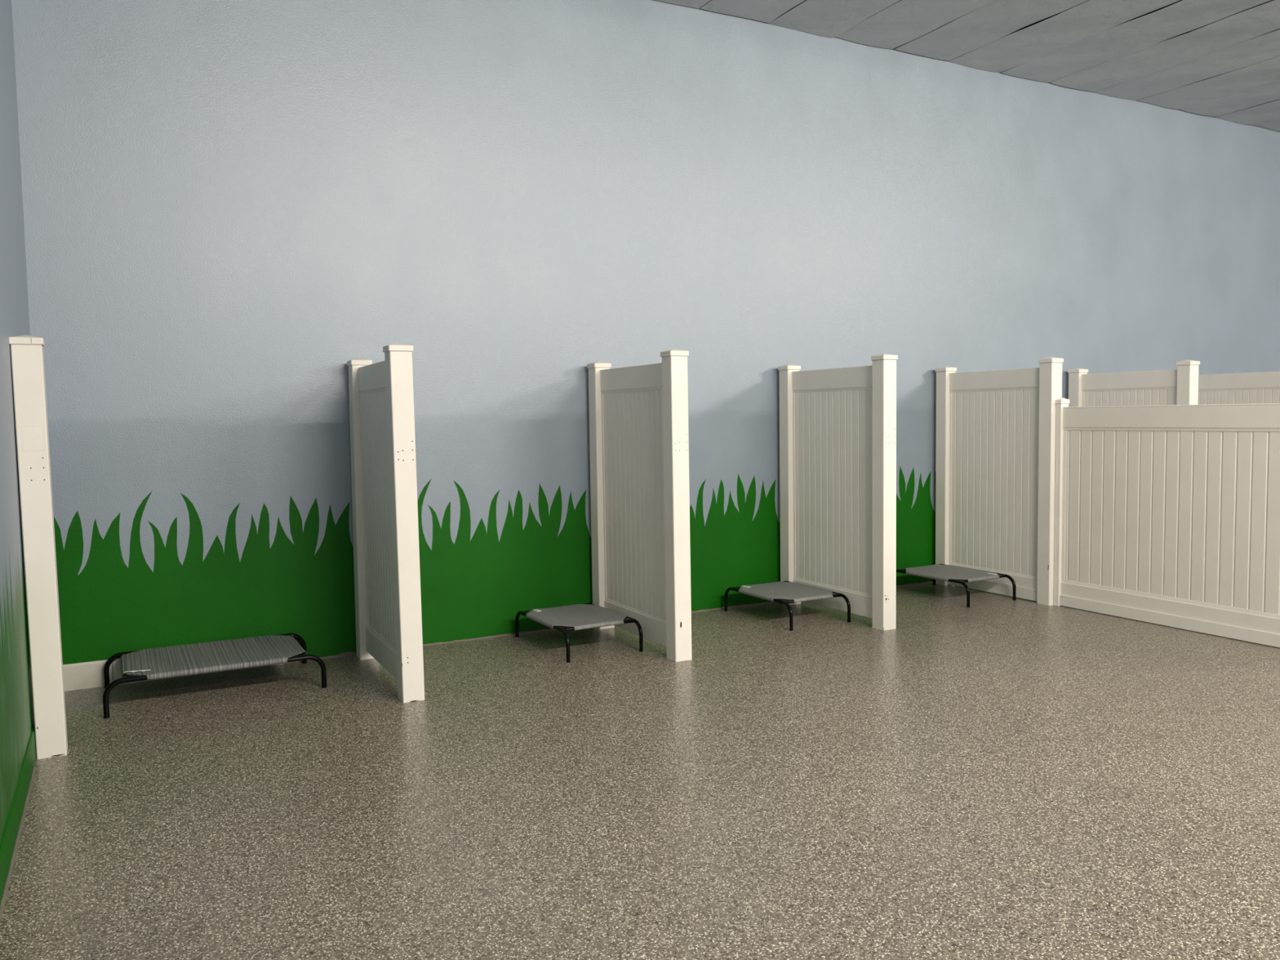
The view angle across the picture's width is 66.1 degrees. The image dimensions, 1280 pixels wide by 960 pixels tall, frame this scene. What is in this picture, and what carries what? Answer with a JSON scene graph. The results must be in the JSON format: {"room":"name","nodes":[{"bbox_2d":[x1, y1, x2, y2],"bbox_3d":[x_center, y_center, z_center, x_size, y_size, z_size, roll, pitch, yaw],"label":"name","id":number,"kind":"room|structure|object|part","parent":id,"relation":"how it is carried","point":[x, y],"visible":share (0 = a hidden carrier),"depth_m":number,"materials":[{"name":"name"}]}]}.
{"room":"dog kennel","nodes":[
{"label":"dog kennel","id":0,"kind":"room"},
{"bbox_2d":[0,0,34,843],"bbox_3d":[-0.452,-0.927,-0.374,0.200,5.180,14.000,-3,4,-28],"label":"wall","id":1,"kind":"structure","parent":0,"point":[16,701],"depth_m":4.56,"materials":[{"name":"paint"}]},
{"bbox_2d":[0,722,36,922],"bbox_3d":[-0.320,1.580,-0.161,0.012,0.145,14.000,-3,4,-28],"label":"baseboard","id":2,"kind":"structure","parent":1,"relation":"attached to","point":[8,840],"depth_m":3.92,"materials":[{"name":"green paint"}]},
{"bbox_2d":[0,582,1279,959],"bbox_3d":[7.182,1.327,3.818,17.400,0.100,14.400,-3,4,-28],"label":"floor","id":3,"kind":"structure","parent":0,"point":[997,777],"depth_m":4.17,"materials":[{"name":"grey concrete"}]},
{"bbox_2d":[8,335,67,759],"bbox_3d":[-2.952,0.331,4.826,0.148,2.068,0.145,-3,4,-28],"label":"fence post","id":4,"kind":"object","parent":3,"relation":"on","point":[26,351],"visible":0.98,"depth_m":4.77,"materials":[{"name":"white plastic"}]},
{"bbox_2d":[102,633,327,718],"bbox_3d":[-2.622,1.170,6.057,1.206,0.224,0.736,-3,4,-28],"label":"cot","id":5,"kind":"object","parent":3,"relation":"on","point":[179,660],"visible":1,"depth_m":5.98,"materials":[{"name":"grey fabric"}]},
{"bbox_3d":[-3.262,1.181,6.111,0.127,0.214,0.030,-3,4,-28],"label":"leg","id":6,"kind":"part","parent":5,"relation":"part of","materials":[{"name":"black metal"}]},
{"bbox_3d":[-2.931,1.216,5.495,0.127,0.214,0.030,-3,4,-28],"label":"leg","id":7,"kind":"part","parent":5,"relation":"part of","materials":[{"name":"black metal"}]},
{"bbox_3d":[-2.457,1.101,5.743,0.955,0.028,0.029,-3,4,-28],"label":"rail","id":8,"kind":"part","parent":5,"relation":"part of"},
{"bbox_3d":[-2.312,1.133,6.619,0.128,0.214,0.030,-3,4,-28],"label":"leg","id":9,"kind":"part","parent":5,"relation":"part of","materials":[{"name":"black metal"}]},
{"bbox_3d":[-1.981,1.169,6.003,0.128,0.214,0.030,-3,4,-28],"label":"leg","id":10,"kind":"part","parent":5,"relation":"part of","materials":[{"name":"black metal"}]},
{"bbox_2d":[346,342,424,702],"bbox_3d":[-1.627,0.220,6.209,0.152,2.068,1.320,-3,4,-26],"label":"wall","id":11,"kind":"structure","parent":3,"relation":"on","point":[388,616],"depth_m":6.01,"materials":[{"name":"white plastic"}]},
{"bbox_3d":[-1.892,0.213,6.732,0.139,2.023,0.127,-3,4,-28],"label":"post","id":12,"kind":"part","parent":11,"relation":"part of","materials":[{"name":"white plastic"}]},
{"bbox_3d":[-1.641,-0.639,6.153,0.045,0.179,1.050,-3,4,-26],"label":"rail","id":13,"kind":"part","parent":11,"relation":"part of","materials":[{"name":"white plastic"}]},
{"bbox_3d":[-1.627,0.232,6.210,0.024,1.580,1.048,-3,4,-27],"label":"board panel","id":14,"kind":"part","parent":11,"relation":"part of","materials":[{"name":"white plastic"}]},
{"bbox_3d":[-1.613,1.104,6.267,0.045,0.184,1.048,-3,4,-27],"label":"rail","id":15,"kind":"part","parent":11,"relation":"part of","materials":[{"name":"white plastic"}]},
{"bbox_3d":[-1.361,0.264,5.689,0.140,2.040,0.128,-3,4,-28],"label":"post","id":16,"kind":"part","parent":11,"relation":"part of","materials":[{"name":"white plastic"}]},
{"bbox_2d":[515,602,643,662],"bbox_3d":[-0.455,1.073,7.077,0.592,0.218,0.917,-3,4,-29],"label":"cot","id":17,"kind":"object","parent":3,"relation":"on","point":[588,615],"visible":1,"depth_m":6.97,"materials":[{"name":"grey fabric"}]},
{"bbox_3d":[-0.893,1.069,7.284,0.026,0.212,0.125,-3,4,-29],"label":"leg","id":18,"kind":"part","parent":17,"relation":"part of","materials":[{"name":"black metal"}]},
{"bbox_3d":[-0.700,0.996,6.934,0.025,0.025,0.670,-3,4,-29],"label":"rail","id":19,"kind":"part","parent":17,"relation":"part of","materials":[{"name":"grey fabric"}]},
{"bbox_3d":[-0.504,1.108,6.596,0.026,0.212,0.125,-3,4,-29],"label":"leg","id":20,"kind":"part","parent":17,"relation":"part of","materials":[{"name":"black metal"}]},
{"bbox_3d":[-0.017,1.083,6.871,0.026,0.212,0.125,-3,4,-29],"label":"leg","id":21,"kind":"part","parent":17,"relation":"part of","materials":[{"name":"black metal"}]},
{"bbox_2d":[586,349,692,662],"bbox_3d":[-0.028,0.140,7.056,0.156,2.068,1.316,-3,4,-28],"label":"wall","id":22,"kind":"structure","parent":3,"relation":"on","point":[639,435],"depth_m":6.92,"materials":[{"name":"white plastic"}]},
{"bbox_3d":[-0.297,0.133,7.576,0.128,2.023,0.127,-3,4,-28],"label":"post","id":23,"kind":"part","parent":22,"relation":"part of","materials":[{"name":"white plastic"}]},
{"bbox_3d":[-0.041,-0.719,7.000,0.045,0.179,1.048,-3,4,-27],"label":"rail","id":24,"kind":"part","parent":22,"relation":"part of","materials":[{"name":"white plastic"}]},
{"bbox_3d":[-0.026,0.152,7.058,0.024,1.580,1.048,-3,4,-27],"label":"board panel","id":25,"kind":"part","parent":22,"relation":"part of","materials":[{"name":"white plastic"}]},
{"bbox_3d":[-0.012,1.024,7.115,0.045,0.184,1.048,-3,4,-28],"label":"rail","id":26,"kind":"part","parent":22,"relation":"part of","materials":[{"name":"white plastic"}]},
{"bbox_3d":[0.245,0.184,6.540,0.133,2.040,0.128,-3,4,-28],"label":"post","id":27,"kind":"part","parent":22,"relation":"part of","materials":[{"name":"white plastic"}]},
{"bbox_2d":[724,580,850,631],"bbox_3d":[1.174,0.992,7.934,0.592,0.218,0.917,-3,4,-28],"label":"cot","id":28,"kind":"object","parent":3,"relation":"on","point":[784,590],"visible":1,"depth_m":7.83,"materials":[{"name":"grey fabric"}]},
{"bbox_3d":[0.739,0.987,8.148,0.026,0.212,0.125,-3,4,-28],"label":"leg","id":29,"kind":"part","parent":28,"relation":"part of","materials":[{"name":"black metal"}]},
{"bbox_3d":[0.926,0.914,7.795,0.025,0.025,0.670,-3,4,-28],"label":"rail","id":30,"kind":"part","parent":28,"relation":"part of","materials":[{"name":"grey fabric"}]},
{"bbox_3d":[1.116,1.027,7.454,0.026,0.212,0.125,-3,4,-28],"label":"leg","id":31,"kind":"part","parent":28,"relation":"part of","materials":[{"name":"black metal"}]},
{"bbox_3d":[1.608,1.002,7.720,0.026,0.212,0.125,-3,4,-28],"label":"leg","id":32,"kind":"part","parent":28,"relation":"part of","materials":[{"name":"black metal"}]},
{"bbox_2d":[777,353,897,630],"bbox_3d":[1.559,0.061,7.896,0.145,2.068,1.316,-3,4,-28],"label":"wall","id":33,"kind":"structure","parent":3,"relation":"on","point":[837,426],"depth_m":7.77,"materials":[{"name":"white plastic"}]},
{"bbox_3d":[1.284,0.054,8.413,0.127,2.023,0.127,-3,4,-28],"label":"post","id":34,"kind":"part","parent":33,"relation":"part of","materials":[{"name":"white plastic"}]},
{"bbox_3d":[1.545,-0.799,7.840,0.045,0.179,1.048,-3,4,-28],"label":"rail","id":35,"kind":"part","parent":33,"relation":"part of","materials":[{"name":"white plastic"}]},
{"bbox_3d":[1.572,0.945,7.954,0.045,0.184,1.048,-3,4,-28],"label":"rail","id":36,"kind":"part","parent":33,"relation":"part of","materials":[{"name":"white plastic"}]},
{"bbox_3d":[1.559,0.073,7.897,0.024,1.580,1.048,-3,4,-28],"label":"board panel","id":37,"kind":"part","parent":33,"relation":"part of","materials":[{"name":"white plastic"}]},
{"bbox_3d":[1.833,0.104,7.380,0.128,2.040,0.128,-3,4,-28],"label":"post","id":38,"kind":"part","parent":33,"relation":"part of","materials":[{"name":"white plastic"}]},
{"bbox_2d":[896,564,1016,607],"bbox_3d":[2.752,0.916,8.719,0.592,0.218,0.942,-3,4,-29],"label":"cot","id":39,"kind":"object","parent":3,"relation":"on","point":[944,572],"visible":0.96,"depth_m":8.59,"materials":[{"name":"grey fabric"}]},
{"bbox_3d":[2.507,0.839,8.575,0.025,0.025,0.695,-3,4,-29],"label":"rail","id":40,"kind":"part","parent":39,"relation":"part of","materials":[{"name":"grey fabric"}]},
{"bbox_3d":[2.709,0.952,8.227,0.026,0.212,0.125,-3,4,-29],"label":"leg","id":41,"kind":"part","parent":39,"relation":"part of","materials":[{"name":"black metal"}]},
{"bbox_3d":[3.197,0.926,8.501,0.026,0.212,0.125,-3,4,-29],"label":"leg","id":42,"kind":"part","parent":39,"relation":"part of","materials":[{"name":"black metal"}]},
{"bbox_2d":[935,356,1063,605],"bbox_3d":[3.150,-0.019,8.738,0.145,2.068,1.316,-3,4,-28],"label":"wall","id":43,"kind":"structure","parent":3,"relation":"on","point":[995,452],"depth_m":8.67,"materials":[{"name":"white plastic"}]},
{"bbox_3d":[2.876,-0.026,9.256,0.127,2.023,0.127,-3,4,-28],"label":"post","id":44,"kind":"part","parent":43,"relation":"part of","materials":[{"name":"white plastic"}]},
{"bbox_3d":[3.164,0.898,8.798,0.045,0.206,1.048,-3,4,-28],"label":"rail","id":45,"kind":"part","parent":43,"relation":"part of","materials":[{"name":"white plastic"}]},
{"bbox_3d":[3.137,-0.878,8.682,0.045,0.179,1.048,-3,4,-28],"label":"rail","id":46,"kind":"part","parent":43,"relation":"part of","materials":[{"name":"white plastic"}]},
{"bbox_3d":[3.150,0.004,8.740,0.024,1.602,1.048,-3,4,-28],"label":"board panel","id":47,"kind":"part","parent":43,"relation":"part of","materials":[{"name":"white plastic"}]},
{"bbox_3d":[3.425,0.025,8.223,0.128,2.040,0.127,-3,4,-28],"label":"post","id":48,"kind":"part","parent":43,"relation":"part of","materials":[{"name":"white plastic"}]},
{"bbox_2d":[1067,360,1199,406],"bbox_3d":[4.764,-0.100,9.593,0.145,2.068,1.316,-3,4,-28],"label":"wall","id":49,"kind":"structure","parent":3,"relation":"on","point":[1180,386],"depth_m":9.46,"materials":[{"name":"white plastic"}]},
{"bbox_3d":[4.489,-0.107,10.110,0.127,2.023,0.127,-3,4,-28],"label":"post","id":50,"kind":"part","parent":49,"relation":"part of","materials":[{"name":"white plastic"}]},
{"bbox_3d":[4.750,-0.959,9.536,0.045,0.179,1.048,-3,4,-28],"label":"rail","id":51,"kind":"part","parent":49,"relation":"part of","materials":[{"name":"white plastic"}]},
{"bbox_3d":[4.764,-0.087,9.593,0.024,1.580,1.048,-3,4,-28],"label":"board panel","id":52,"kind":"part","parent":49,"relation":"part of","materials":[{"name":"white plastic"}]},
{"bbox_3d":[5.039,-0.056,9.077,0.127,2.040,0.127,-3,4,-28],"label":"post","id":53,"kind":"part","parent":49,"relation":"part of","materials":[{"name":"white plastic"}]},
{"bbox_2d":[1053,397,1279,647],"bbox_3d":[4.130,0.252,6.977,0.145,1.728,2.762,-3,4,-28],"label":"privacy fence","id":54,"kind":"object","parent":3,"relation":"on","point":[1168,515],"visible":1,"depth_m":7.28,"materials":[{"name":"white plastic"}]},
{"bbox_3d":[3.498,0.198,8.167,0.092,1.700,0.050,-3,4,-28],"label":"post","id":55,"kind":"part","parent":54,"relation":"part of","materials":[{"name":"white plastic"}]},
{"bbox_3d":[4.124,0.995,7.060,0.045,0.218,2.568,-3,4,-28],"label":"rail","id":56,"kind":"part","parent":54,"relation":"part of","materials":[{"name":"white plastic"}]},
{"bbox_3d":[4.101,-0.440,6.966,0.045,0.194,2.568,-3,4,-28],"label":"rail","id":57,"kind":"part","parent":54,"relation":"part of","materials":[{"name":"white plastic"}]},
{"bbox_2d":[1197,370,1279,404],"bbox_3d":[6.375,-0.180,10.445,0.145,2.068,1.316,-3,4,-28],"label":"wall","id":58,"kind":"structure","parent":3,"relation":"on","point":[1253,387],"depth_m":10.40,"materials":[{"name":"white plastic"}]},
{"bbox_3d":[6.375,-0.168,10.446,0.024,1.580,1.048,-3,4,-28],"label":"board panel","id":59,"kind":"part","parent":58,"relation":"part of","materials":[{"name":"white plastic"}]},
{"bbox_3d":[6.362,-1.040,10.389,0.045,0.179,1.048,-3,4,-28],"label":"rail","id":60,"kind":"part","parent":58,"relation":"part of","materials":[{"name":"white plastic"}]},
{"bbox_2d":[11,0,1279,681],"bbox_3d":[3.721,-1.660,9.858,17.200,5.180,0.200,-3,4,-28],"label":"wall","id":61,"kind":"structure","parent":0,"point":[228,206],"depth_m":7.28,"materials":[{"name":"blue paint"}]},
{"bbox_2d":[62,657,282,691],"bbox_3d":[-3.006,1.189,6.318,1.360,0.163,0.016,-3,4,-28],"label":"baseboard","id":62,"kind":"structure","parent":61,"relation":"attached to","point":[84,675],"depth_m":6.10,"materials":[{"name":"white plastic"}]},
{"bbox_2d":[284,581,933,663],"bbox_3d":[4.494,0.882,10.297,15.630,0.026,0.008,-3,4,-28],"label":"trim","id":63,"kind":"structure","parent":61,"relation":"attached to","point":[348,653],"depth_m":7.38,"materials":[{"name":"grey plastic"}]},
{"bbox_2d":[656,0,1279,131],"bbox_3d":[7.276,-3.737,3.578,17.790,0.306,14.000,-3,4,-28],"label":"ceiling","id":64,"kind":"structure","parent":0,"point":[1212,58],"depth_m":8.61,"materials":[{"name":"white tile"}]}
]}

